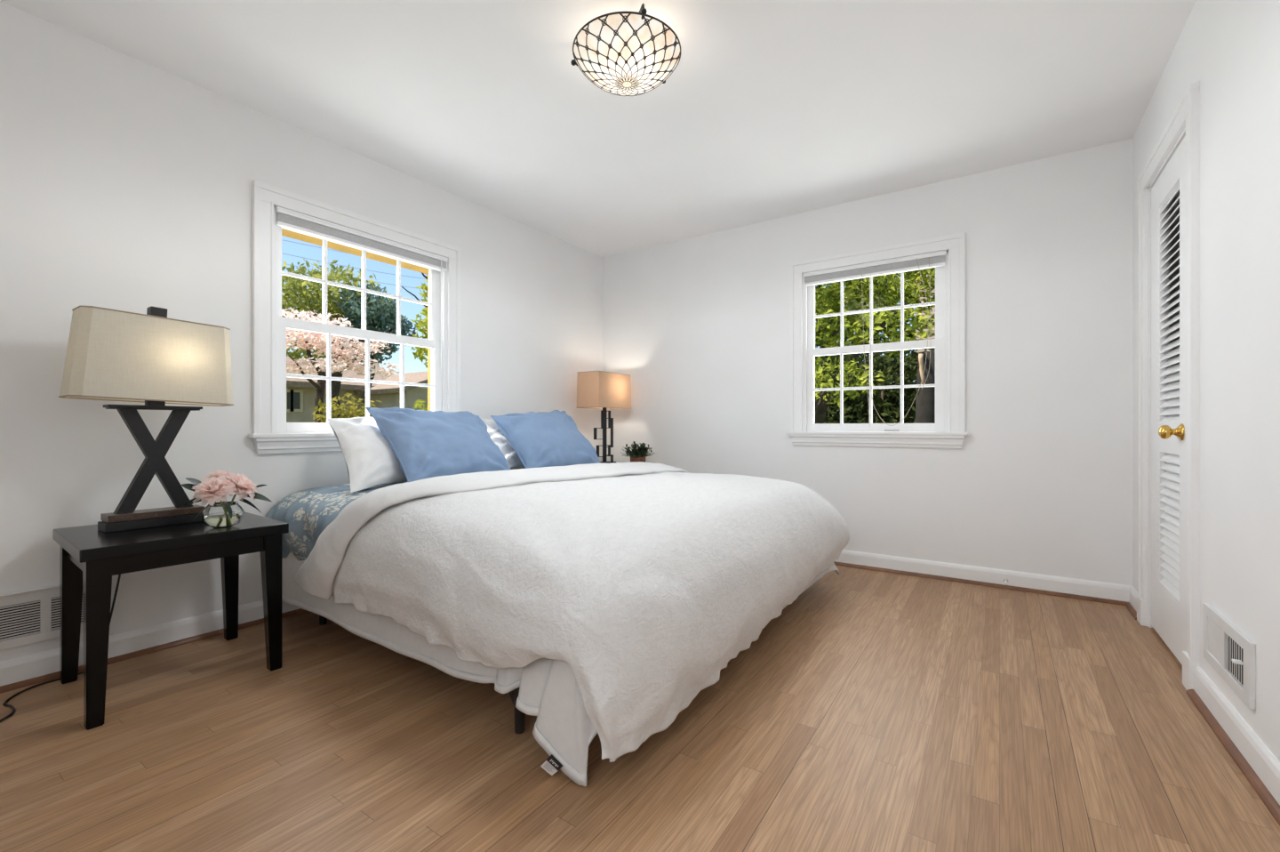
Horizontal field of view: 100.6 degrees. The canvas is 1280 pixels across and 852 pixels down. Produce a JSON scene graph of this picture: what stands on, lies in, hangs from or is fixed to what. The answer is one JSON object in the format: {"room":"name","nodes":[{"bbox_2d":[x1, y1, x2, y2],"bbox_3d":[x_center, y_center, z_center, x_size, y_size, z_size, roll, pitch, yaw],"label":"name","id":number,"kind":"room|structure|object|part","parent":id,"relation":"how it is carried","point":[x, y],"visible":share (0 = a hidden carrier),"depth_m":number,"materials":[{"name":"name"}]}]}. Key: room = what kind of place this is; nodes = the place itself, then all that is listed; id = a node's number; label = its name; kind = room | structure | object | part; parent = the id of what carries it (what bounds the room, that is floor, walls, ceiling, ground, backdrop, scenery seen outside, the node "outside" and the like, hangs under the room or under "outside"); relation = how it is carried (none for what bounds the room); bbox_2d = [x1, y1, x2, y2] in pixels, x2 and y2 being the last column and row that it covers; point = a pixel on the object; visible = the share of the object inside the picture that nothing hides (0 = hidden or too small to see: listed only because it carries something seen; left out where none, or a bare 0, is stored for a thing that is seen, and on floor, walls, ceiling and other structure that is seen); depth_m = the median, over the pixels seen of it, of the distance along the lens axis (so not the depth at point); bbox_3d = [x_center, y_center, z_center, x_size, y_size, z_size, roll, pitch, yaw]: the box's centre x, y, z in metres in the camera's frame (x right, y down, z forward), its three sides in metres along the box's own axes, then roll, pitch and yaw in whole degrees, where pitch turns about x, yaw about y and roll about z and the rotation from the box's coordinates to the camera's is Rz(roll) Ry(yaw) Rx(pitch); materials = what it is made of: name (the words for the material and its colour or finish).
{"room":"bedroom","nodes":[
{"label":"bedroom","id":0,"kind":"room"},
{"bbox_2d":[0,0,602,661],"bbox_3d":[-1.571,-0.285,3.051,0.160,2.440,4.514,0,0,34],"label":"wall","id":1,"kind":"structure","parent":0,"point":[126,181],"depth_m":2.25,"materials":[{"name":"paint"}]},
{"bbox_2d":[0,584,83,650],"bbox_3d":[-2.216,0.693,1.937,0.020,0.197,0.386,0,0,34],"label":"air vent","id":2,"kind":"object","parent":1,"relation":"in","point":[28,616],"visible":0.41,"depth_m":1.93,"materials":[{"name":"metal"}]},
{"bbox_2d":[0,600,299,686],"bbox_3d":[-1.499,0.884,3.002,0.015,0.102,4.194,0,0,34],"label":"baseboard","id":3,"kind":"structure","parent":1,"relation":"attached to","point":[27,667],"depth_m":2.18,"materials":[{"name":"paint"}]},
{"bbox_2d":[0,608,307,693],"bbox_3d":[-1.485,0.925,2.993,0.018,0.019,4.194,0,0,34],"label":"trim","id":4,"kind":"structure","parent":1,"relation":"attached to","point":[55,675],"depth_m":2.19,"materials":[{"name":"brown wood"}]},
{"bbox_2d":[248,179,460,454],"bbox_3d":[-1.580,-0.514,3.043,0.275,1.296,1.196,0,0,34],"label":"window","id":5,"kind":"structure","parent":1,"relation":"in","point":[271,434],"depth_m":2.81,"materials":[{"name":"paint"}]},
{"bbox_3d":[-1.514,0.044,2.998,0.115,0.022,1.196,0,0,34],"label":"sill","id":6,"kind":"part","parent":5,"relation":"part of","materials":[{"name":"paint"}]},
{"bbox_3d":[-1.638,-0.500,3.082,0.135,1.190,1.110,0,0,34],"label":"exterior frame","id":7,"kind":"part","parent":5,"relation":"part of","materials":[{"name":"white wood"}]},
{"bbox_3d":[-1.567,-0.784,3.034,0.030,0.562,0.966,0,0,34],"label":"sash","id":8,"kind":"part","parent":5,"relation":"part of","materials":[{"name":"paint"}]},
{"bbox_3d":[-1.541,-0.255,3.016,0.030,0.576,0.962,0,0,34],"label":"sash","id":9,"kind":"part","parent":5,"relation":"part of","materials":[{"name":"paint"}]},
{"bbox_2d":[275,206,447,367],"bbox_3d":[-1.507,-0.718,2.993,0.040,0.706,0.966,0,0,34],"label":"window blind","id":10,"kind":"object","parent":5,"relation":"attached to","point":[285,218],"visible":1,"depth_m":2.92,"materials":[{"name":"paint"}]},
{"bbox_3d":[-1.509,-0.994,2.995,0.030,0.018,0.956,0,0,34],"label":"rail","id":11,"kind":"part","parent":10,"relation":"part of","materials":[{"name":"paint"}]},
{"bbox_3d":[-1.507,-1.058,2.993,0.040,0.026,0.966,0,0,34],"label":"head rail","id":12,"kind":"part","parent":10,"relation":"part of","materials":[{"name":"paint"}]},
{"bbox_2d":[0,0,1196,257],"bbox_3d":[-0.164,-1.565,1.200,4.567,0.120,6.004,0,0,34],"label":"ceiling","id":13,"kind":"structure","parent":0,"point":[769,109],"depth_m":2.35,"materials":[{"name":"paint"}]},
{"bbox_2d":[570,3,681,95],"bbox_3d":[-0.058,-1.411,2.053,0.436,0.188,0.418,0,0,19],"label":"ceiling light","id":14,"kind":"object","parent":13,"relation":"attached to","point":[622,53],"visible":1,"depth_m":1.95,"materials":[{"name":"glass"}]},
{"bbox_2d":[0,564,1279,851],"bbox_3d":[-0.164,0.995,1.200,4.567,0.120,6.004,0,0,34],"label":"floor","id":15,"kind":"structure","parent":0,"point":[878,711],"depth_m":1.54,"materials":[{"name":"brown wood"}]},
{"bbox_2d":[52,511,288,729],"bbox_3d":[-1.754,0.655,2.003,0.564,0.560,0.563,0,0,37],"label":"end table","id":16,"kind":"object","parent":15,"relation":"on","point":[90,556],"visible":0.91,"depth_m":1.90,"materials":[{"name":"black paint"}]},
{"bbox_3d":[-2.083,0.674,1.953,0.062,0.522,0.062,0,0,34],"label":"leg","id":17,"kind":"part","parent":16,"relation":"part of","materials":[{"name":"black paint"}]},
{"bbox_3d":[-1.707,0.674,1.674,0.062,0.522,0.062,0,0,34],"label":"leg","id":18,"kind":"part","parent":16,"relation":"part of","materials":[{"name":"black paint"}]},
{"bbox_2d":[0,304,233,721],"bbox_3d":[-2.067,0.243,1.802,0.353,1.385,1.070,0,0,34],"label":"table lamp","id":19,"kind":"object","parent":16,"relation":"on","point":[154,359],"visible":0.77,"depth_m":1.96,"materials":[{"name":"fabric"}]},
{"bbox_3d":[-2.110,0.647,1.702,0.241,0.577,0.881,0,0,17],"label":"cord","id":20,"kind":"part","parent":19,"relation":"part of","materials":[{"name":"black plastic"}]},
{"bbox_3d":[-1.844,-0.249,2.013,0.190,0.323,0.464,0,0,34],"label":"lamp shade","id":21,"kind":"part","parent":19,"relation":"part of","materials":[{"name":"white fabric"}]},
{"bbox_3d":[-1.844,-0.096,2.013,0.195,0.022,0.469,0,0,34],"label":"shade trim","id":22,"kind":"part","parent":19,"relation":"part of","materials":[{"name":"beige fabric"}]},
{"bbox_3d":[-1.838,-0.403,2.022,0.165,0.020,0.429,0,0,34],"label":"shade trim","id":23,"kind":"part","parent":19,"relation":"part of","materials":[{"name":"beige fabric"}]},
{"bbox_3d":[-1.841,-0.071,2.018,0.080,0.015,0.270,0,0,34],"label":"cap plate","id":24,"kind":"part","parent":19,"relation":"part of","materials":[{"name":"metal"}]},
{"bbox_3d":[-1.841,0.123,2.018,0.036,0.386,0.223,0,0,34],"label":"cross frame","id":25,"kind":"part","parent":19,"relation":"part of","materials":[{"name":"wood"}]},
{"bbox_2d":[201,501,243,527],"bbox_3d":[-1.552,0.330,1.980,0.123,0.089,0.123,0,0,34],"label":"glass vase","id":26,"kind":"object","parent":16,"relation":"on","point":[217,516],"visible":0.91,"depth_m":1.94,"materials":[{"name":"clear glass"}]},
{"bbox_2d":[178,475,235,518],"bbox_3d":[-1.572,0.271,1.934,0.162,0.178,0.134,0,0,-34],"label":"peony","id":27,"kind":"object","parent":26,"relation":"in","point":[212,490],"visible":0.98,"depth_m":1.93,"materials":[{"name":"pink plant"}]},
{"bbox_2d":[185,470,234,503],"bbox_3d":[-1.595,0.262,2.026,0.105,0.196,0.215,0,0,34],"label":"peony","id":28,"kind":"object","parent":26,"relation":"in","point":[218,473],"visible":0.16,"depth_m":1.99,"materials":[{"name":"pink plant"}]},
{"bbox_2d":[225,472,271,513],"bbox_3d":[-1.504,0.269,2.029,0.144,0.184,0.166,0,0,34],"label":"peony","id":29,"kind":"object","parent":26,"relation":"in","point":[244,488],"visible":0.95,"depth_m":2.01,"materials":[{"name":"pink plant"}]},
{"bbox_3d":[-1.802,0.674,2.331,0.062,0.522,0.062,0,0,34],"label":"leg","id":30,"kind":"part","parent":16,"relation":"part of","materials":[{"name":"black paint"}]},
{"bbox_3d":[-1.426,0.674,2.052,0.062,0.522,0.062,0,0,34],"label":"leg","id":31,"kind":"part","parent":16,"relation":"part of","materials":[{"name":"black paint"}]},
{"bbox_2d":[282,551,839,786],"bbox_3d":[-0.319,0.635,2.808,2.115,0.600,2.228,0,0,34],"label":"bed skirt","id":32,"kind":"object","parent":15,"relation":"on","point":[548,689],"visible":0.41,"depth_m":1.56,"materials":[{"name":"fabric"}]},
{"bbox_3d":[-1.524,0.852,2.534,0.115,0.165,0.044,0,0,34],"label":"leg","id":33,"kind":"part","parent":32,"relation":"part of","materials":[{"name":"plastic"}]},
{"bbox_2d":[264,468,519,559],"bbox_3d":[-0.658,0.458,3.007,1.351,0.344,2.090,0,0,34],"label":"sheet","id":34,"kind":"object","parent":32,"relation":"on","point":[308,512],"visible":0.21,"depth_m":2.37,"materials":[{"name":"blue fabric"}]},
{"bbox_2d":[326,416,407,492],"bbox_3d":[-1.250,0.119,2.780,0.416,0.351,0.735,0,0,34],"label":"bed pillow","id":35,"kind":"object","parent":34,"relation":"on","point":[371,461],"visible":0.4,"depth_m":2.56,"materials":[{"name":"white fabric"}]},
{"bbox_2d":[365,406,510,481],"bbox_3d":[-1.027,0.092,2.845,0.385,0.384,0.700,0,0,34],"label":"throw pillow","id":36,"kind":"object","parent":34,"relation":"on","point":[426,444],"visible":0.9,"depth_m":2.70,"materials":[{"name":"blue fabric"}]},
{"bbox_2d":[481,418,525,469],"bbox_3d":[-0.819,0.111,3.512,0.312,0.329,0.700,0,0,34],"label":"bed pillow","id":37,"kind":"object","parent":34,"relation":"on","point":[497,436],"visible":0.18,"depth_m":3.32,"materials":[{"name":"white fabric"}]},
{"bbox_2d":[490,409,600,468],"bbox_3d":[-0.591,0.084,3.491,0.390,0.398,0.696,0,0,34],"label":"throw pillow","id":38,"kind":"object","parent":34,"relation":"on","point":[540,439],"visible":0.91,"depth_m":3.34,"materials":[{"name":"blue fabric"}]},
{"bbox_3d":[-0.391,0.852,1.645,0.115,0.165,0.044,0,0,34],"label":"leg","id":39,"kind":"part","parent":32,"relation":"part of","materials":[{"name":"plastic"}]},
{"bbox_2d":[544,762,555,771],"bbox_3d":[-0.241,0.905,1.412,0.045,0.022,0.002,0,0,32],"label":"print","id":40,"kind":"object","parent":32,"relation":"attached to","point":[548,766],"depth_m":1.41},
{"bbox_2d":[293,461,849,761],"bbox_3d":[-0.112,0.517,2.658,1.772,0.656,2.295,0,0,34],"label":"duvet","id":41,"kind":"object","parent":32,"relation":"on","point":[646,579],"visible":1,"depth_m":1.68,"materials":[{"name":"white fabric"}]},
{"bbox_3d":[-0.240,0.620,4.291,0.583,0.630,0.440,0,0,34],"label":"nightstand","id":42,"kind":"object","parent":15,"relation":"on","visible":0},
{"bbox_2d":[576,370,631,463],"bbox_3d":[-0.289,-0.047,4.330,0.228,0.801,0.433,0,0,34],"label":"table lamp","id":43,"kind":"object","parent":42,"relation":"on","point":[596,389],"visible":0.94,"depth_m":4.22,"materials":[{"name":"fabric"}]},
{"bbox_3d":[-0.295,0.077,4.330,0.044,0.552,0.026,0,0,0],"label":"stem","id":44,"kind":"part","parent":43,"relation":"part of","materials":[{"name":"metal"}]},
{"bbox_3d":[-0.289,-0.288,4.330,0.224,0.278,0.430,0,0,34],"label":"lamp shade","id":45,"kind":"part","parent":43,"relation":"part of","materials":[{"name":"white fabric"}]},
{"bbox_3d":[-0.289,-0.427,4.330,0.221,0.004,0.420,0,0,34],"label":"shade trim","id":46,"kind":"part","parent":43,"relation":"part of","materials":[{"name":"beige fabric"}]},
{"bbox_3d":[-0.289,-0.149,4.330,0.228,0.004,0.433,0,0,34],"label":"shade trim","id":47,"kind":"part","parent":43,"relation":"part of","materials":[{"name":"beige fabric"}]},
{"bbox_2d":[619,440,654,462],"bbox_3d":[-0.025,0.211,4.280,0.296,0.187,0.273,0,0,-8],"label":"potted plant","id":48,"kind":"object","parent":42,"relation":"on","point":[639,454],"visible":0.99,"depth_m":4.24,"materials":[{"name":"green plant"}]},
{"bbox_3d":[-0.017,0.274,4.279,0.124,0.060,0.074,0,0,0],"label":"pot","id":49,"kind":"part","parent":48,"relation":"part of","materials":[{"name":"brown wood"}]},
{"bbox_2d":[602,138,1132,585],"bbox_3d":[1.540,-0.285,3.575,4.407,2.440,0.160,0,0,34],"label":"wall","id":50,"kind":"structure","parent":0,"point":[1040,482],"depth_m":3.18,"materials":[{"name":"paint"}]},
{"bbox_2d":[785,232,968,448],"bbox_3d":[1.562,-0.514,3.563,1.100,1.296,0.275,0,0,34],"label":"window","id":51,"kind":"structure","parent":50,"relation":"in","point":[948,428],"depth_m":3.42,"materials":[{"name":"paint"}]},
{"bbox_2d":[803,250,946,425],"bbox_3d":[1.512,-0.533,3.490,0.870,1.076,0.042,0,0,34],"label":"window blind","id":52,"kind":"object","parent":51,"relation":"attached to","point":[937,259],"visible":1,"depth_m":3.45,"materials":[{"name":"paint"}]},
{"bbox_3d":[1.480,-0.500,3.491,0.053,1.010,0.005,0,0,39],"label":"cord","id":53,"kind":"part","parent":52,"relation":"part of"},
{"bbox_3d":[1.512,-1.058,3.490,0.870,0.026,0.040,0,0,34],"label":"head rail","id":54,"kind":"part","parent":52,"relation":"part of","materials":[{"name":"paint"}]},
{"bbox_3d":[1.514,-0.994,3.493,0.860,0.018,0.030,0,0,34],"label":"rail","id":55,"kind":"part","parent":52,"relation":"part of","materials":[{"name":"paint"}]},
{"bbox_3d":[1.642,-0.528,3.380,0.338,1.046,0.008,0,0,35],"label":"cord","id":56,"kind":"part","parent":52,"relation":"part of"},
{"bbox_3d":[1.774,-0.640,3.293,0.051,0.820,0.007,0,0,34],"label":"cord","id":57,"kind":"part","parent":52,"relation":"part of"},
{"bbox_3d":[1.553,-0.784,3.551,0.870,0.562,0.030,0,0,34],"label":"sash","id":58,"kind":"part","parent":51,"relation":"part of","materials":[{"name":"paint"}]},
{"bbox_3d":[1.535,-0.255,3.524,0.866,0.576,0.030,0,0,34],"label":"sash","id":59,"kind":"part","parent":51,"relation":"part of","materials":[{"name":"paint"}]},
{"bbox_3d":[1.517,0.044,3.497,1.100,0.022,0.115,0,0,34],"label":"sill","id":60,"kind":"part","parent":51,"relation":"part of","materials":[{"name":"paint"}]},
{"bbox_2d":[833,560,1127,605],"bbox_3d":[1.109,0.925,3.741,3.507,0.019,0.018,0,0,34],"label":"trim","id":61,"kind":"structure","parent":50,"relation":"attached to","point":[951,579],"depth_m":3.10,"materials":[{"name":"brown wood"}]},
{"bbox_2d":[834,549,1130,601],"bbox_3d":[1.118,0.884,3.755,3.507,0.102,0.015,0,0,34],"label":"baseboard","id":62,"kind":"structure","parent":50,"relation":"attached to","point":[1115,591],"depth_m":3.11,"materials":[{"name":"paint"}]},
{"bbox_2d":[1132,0,1279,761],"bbox_3d":[1.405,-0.285,0.942,0.120,2.440,4.354,0,0,34],"label":"wall","id":63,"kind":"structure","parent":0,"point":[1232,47],"depth_m":1.54,"materials":[{"name":"paint"}]},
{"bbox_2d":[1136,80,1199,689],"bbox_3d":[2.208,-0.134,2.184,0.181,2.136,0.855,0,0,34],"label":"door","id":64,"kind":"structure","parent":63,"relation":"in","point":[1168,596],"depth_m":2.20,"materials":[{"name":"paint"}]},
{"bbox_3d":[2.058,0.022,2.063,0.067,0.066,0.066,0,0,34],"label":"knob","id":65,"kind":"part","parent":64,"relation":"part of","materials":[{"name":"gold metal"}]},
{"bbox_2d":[1125,601,1279,825],"bbox_3d":[1.380,0.925,1.055,0.018,0.019,4.194,0,0,34],"label":"trim","id":66,"kind":"structure","parent":63,"relation":"attached to","point":[1265,795],"depth_m":1.49,"materials":[{"name":"brown wood"}]},
{"bbox_2d":[1129,585,1279,804],"bbox_3d":[1.394,0.884,1.046,0.015,0.102,4.194,0,0,34],"label":"baseboard","id":67,"kind":"structure","parent":63,"relation":"attached to","point":[1267,766],"depth_m":1.51,"materials":[{"name":"paint"}]},
{"bbox_2d":[1203,602,1255,710],"bbox_3d":[1.772,0.680,1.615,0.026,0.183,0.400,0,0,34],"label":"air vent","id":68,"kind":"object","parent":63,"relation":"in","point":[1228,650],"visible":1,"depth_m":1.57,"materials":[{"name":"metal"}]},
{"bbox_3d":[1.698,0.669,1.511,0.020,0.008,0.022,0,0,34],"label":"lever","id":69,"kind":"part","parent":68,"relation":"part of","materials":[{"name":"paint"}]},
{"label":"outside","id":70,"kind":"structure","parent":0,"visible":0},
{"bbox_3d":[0.121,1.535,18.027,100.000,0.300,90.000,0,0,34],"label":"ground","id":71,"kind":"structure","parent":70,"visible":0},
{"bbox_2d":[312,396,355,422],"bbox_3d":[-4.178,0.438,7.345,0.667,1.720,0.776,0,0,34],"label":"shrub","id":72,"kind":"object","parent":71,"relation":"on","point":[322,408],"visible":0.05,"depth_m":7.27,"materials":[{"name":"green plant"}]},
{"bbox_2d":[286,355,394,422],"bbox_3d":[-12.633,-0.588,19.698,7.000,3.946,5.882,0,0,34],"label":"house","id":73,"kind":"structure","parent":71,"relation":"on","point":[300,394],"depth_m":17.19,"materials":[{"name":"beige"}]},
{"bbox_3d":[-11.004,-0.808,16.659,0.015,0.526,0.101,0,0,34],"label":"pane","id":74,"kind":"part","parent":73,"relation":"part of","materials":[{"name":"grey glass"}]},
{"bbox_3d":[-10.879,-0.817,16.843,0.015,0.528,0.193,0,0,34],"label":"pane","id":75,"kind":"part","parent":73,"relation":"part of","materials":[{"name":"glass"}]},
{"bbox_2d":[281,257,399,418],"bbox_3d":[-8.373,-1.512,14.451,3.096,5.866,3.516,0,0,34],"label":"shade tree","id":76,"kind":"object","parent":71,"relation":"on","point":[293,285],"visible":0.34,"depth_m":13.64,"materials":[{"name":"green plant"}]},
{"bbox_2d":[281,308,406,422],"bbox_3d":[-5.629,-0.275,8.726,2.713,3.335,3.103,0,0,34],"label":"tree","id":77,"kind":"object","parent":71,"relation":"on","point":[307,338],"visible":0.39,"depth_m":8.85,"materials":[{"name":"pink plant"}]},
{"bbox_2d":[320,392,375,421],"bbox_3d":[-4.066,0.335,7.540,0.948,1.632,0.952,0,0,-5],"label":"shrub","id":78,"kind":"object","parent":71,"relation":"on","point":[347,394],"visible":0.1,"depth_m":7.39,"materials":[{"name":"green plant"}]},
{"bbox_2d":[345,400,382,416],"bbox_3d":[-3.938,0.424,7.747,0.785,1.652,0.784,0,0,-22],"label":"shrub","id":79,"kind":"object","parent":71,"relation":"on","point":[351,402],"visible":0.03,"depth_m":7.64,"materials":[{"name":"green plant"}]},
{"bbox_2d":[332,283,416,409],"bbox_3d":[-6.906,-1.127,13.932,1.794,5.065,2.082,0,0,34],"label":"shade tree","id":80,"kind":"object","parent":71,"relation":"on","point":[386,316],"visible":0.58,"depth_m":13.55,"materials":[{"name":"green plant"}]},
{"bbox_2d":[353,370,427,410],"bbox_3d":[-8.243,-0.340,20.477,5.400,3.449,5.339,0,0,34],"label":"house","id":81,"kind":"structure","parent":71,"relation":"on","point":[388,395],"depth_m":17.79,"materials":[{"name":"beige"}]},
{"bbox_2d":[401,272,427,367],"bbox_3d":[-3.360,-0.755,9.257,1.193,4.301,1.207,0,0,-7],"label":"shade tree","id":82,"kind":"object","parent":71,"relation":"on","point":[421,323],"visible":0.07,"depth_m":9.01,"materials":[{"name":"green plant"}]},
{"bbox_2d":[414,394,427,410],"bbox_3d":[-3.403,0.388,8.530,0.754,1.775,0.814,0,0,34],"label":"shrub","id":83,"kind":"object","parent":71,"relation":"on","point":[417,404],"visible":0.02,"depth_m":8.36,"materials":[{"name":"green plant"}]},
{"bbox_2d":[814,283,845,415],"bbox_3d":[3.787,-1.827,13.220,2.978,6.732,2.497,0,0,34],"label":"tree","id":84,"kind":"object","parent":71,"relation":"on","point":[819,285],"visible":0.02,"depth_m":12.46,"materials":[{"name":"green plant"}]},
{"bbox_2d":[814,345,888,423],"bbox_3d":[3.164,0.154,9.043,2.214,3.022,1.502,0,0,34],"label":"bush","id":85,"kind":"object","parent":71,"relation":"on","point":[846,415],"visible":0.15,"depth_m":8.63,"materials":[{"name":"green plant"}]},
{"bbox_2d":[815,272,915,423],"bbox_3d":[5.445,-1.945,12.173,2.969,7.020,2.520,0,0,34],"label":"tree","id":86,"kind":"object","parent":71,"relation":"on","point":[861,356],"visible":0.02,"depth_m":11.83,"materials":[{"name":"green plant"}]},
{"bbox_2d":[814,267,935,423],"bbox_3d":[2.938,-0.574,6.685,3.624,3.960,2.333,0,0,25],"label":"maple tree","id":87,"kind":"object","parent":71,"relation":"on","point":[830,300],"visible":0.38,"depth_m":6.41,"materials":[{"name":"green plant"}]},
{"bbox_2d":[824,348,926,423],"bbox_3d":[3.797,0.192,8.592,2.240,2.989,1.436,0,0,34],"label":"bush","id":88,"kind":"object","parent":71,"relation":"on","point":[884,412],"visible":0.25,"depth_m":8.29,"materials":[{"name":"green plant"}]},
{"bbox_2d":[875,337,935,423],"bbox_3d":[4.534,0.169,8.063,2.173,3.061,1.514,0,0,34],"label":"bush","id":89,"kind":"object","parent":71,"relation":"on","point":[912,396],"visible":0.02,"depth_m":8.15,"materials":[{"name":"green plant"}]},
{"bbox_2d":[913,351,935,423],"bbox_3d":[3.152,0.289,5.860,0.356,2.227,0.341,0,0,-8],"label":"trunk","id":90,"kind":"object","parent":71,"relation":"on","point":[925,397],"visible":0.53,"depth_m":5.74,"materials":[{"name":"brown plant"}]},
{"bbox_2d":[915,270,935,390],"bbox_3d":[8.289,-2.240,10.088,5.600,7.250,4.600,0,0,34],"label":"tree","id":91,"kind":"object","parent":71,"relation":"on","point":[932,311],"visible":0.02,"depth_m":9.74,"materials":[{"name":"green plant"}]},
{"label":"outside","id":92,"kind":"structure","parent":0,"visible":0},
{"bbox_2d":[281,239,347,253],"bbox_3d":[-12.482,-8.034,24.385,0.022,1.673,16.255,0,0,34],"label":"power line","id":93,"kind":"object","parent":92,"point":[282,239],"visible":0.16,"depth_m":22.38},
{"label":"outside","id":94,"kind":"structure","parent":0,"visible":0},
{"bbox_2d":[281,252,426,279],"bbox_3d":[-12.482,-7.399,24.385,0.022,1.243,16.254,0,0,34],"label":"power line","id":95,"kind":"object","parent":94,"point":[282,252],"visible":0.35,"depth_m":23.65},
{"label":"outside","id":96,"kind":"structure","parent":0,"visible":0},
{"bbox_2d":[287,264,419,288],"bbox_3d":[-12.482,-6.928,24.385,0.022,0.902,16.254,0,0,34],"label":"power line","id":97,"kind":"object","parent":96,"point":[287,264],"visible":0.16,"depth_m":25.03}
]}

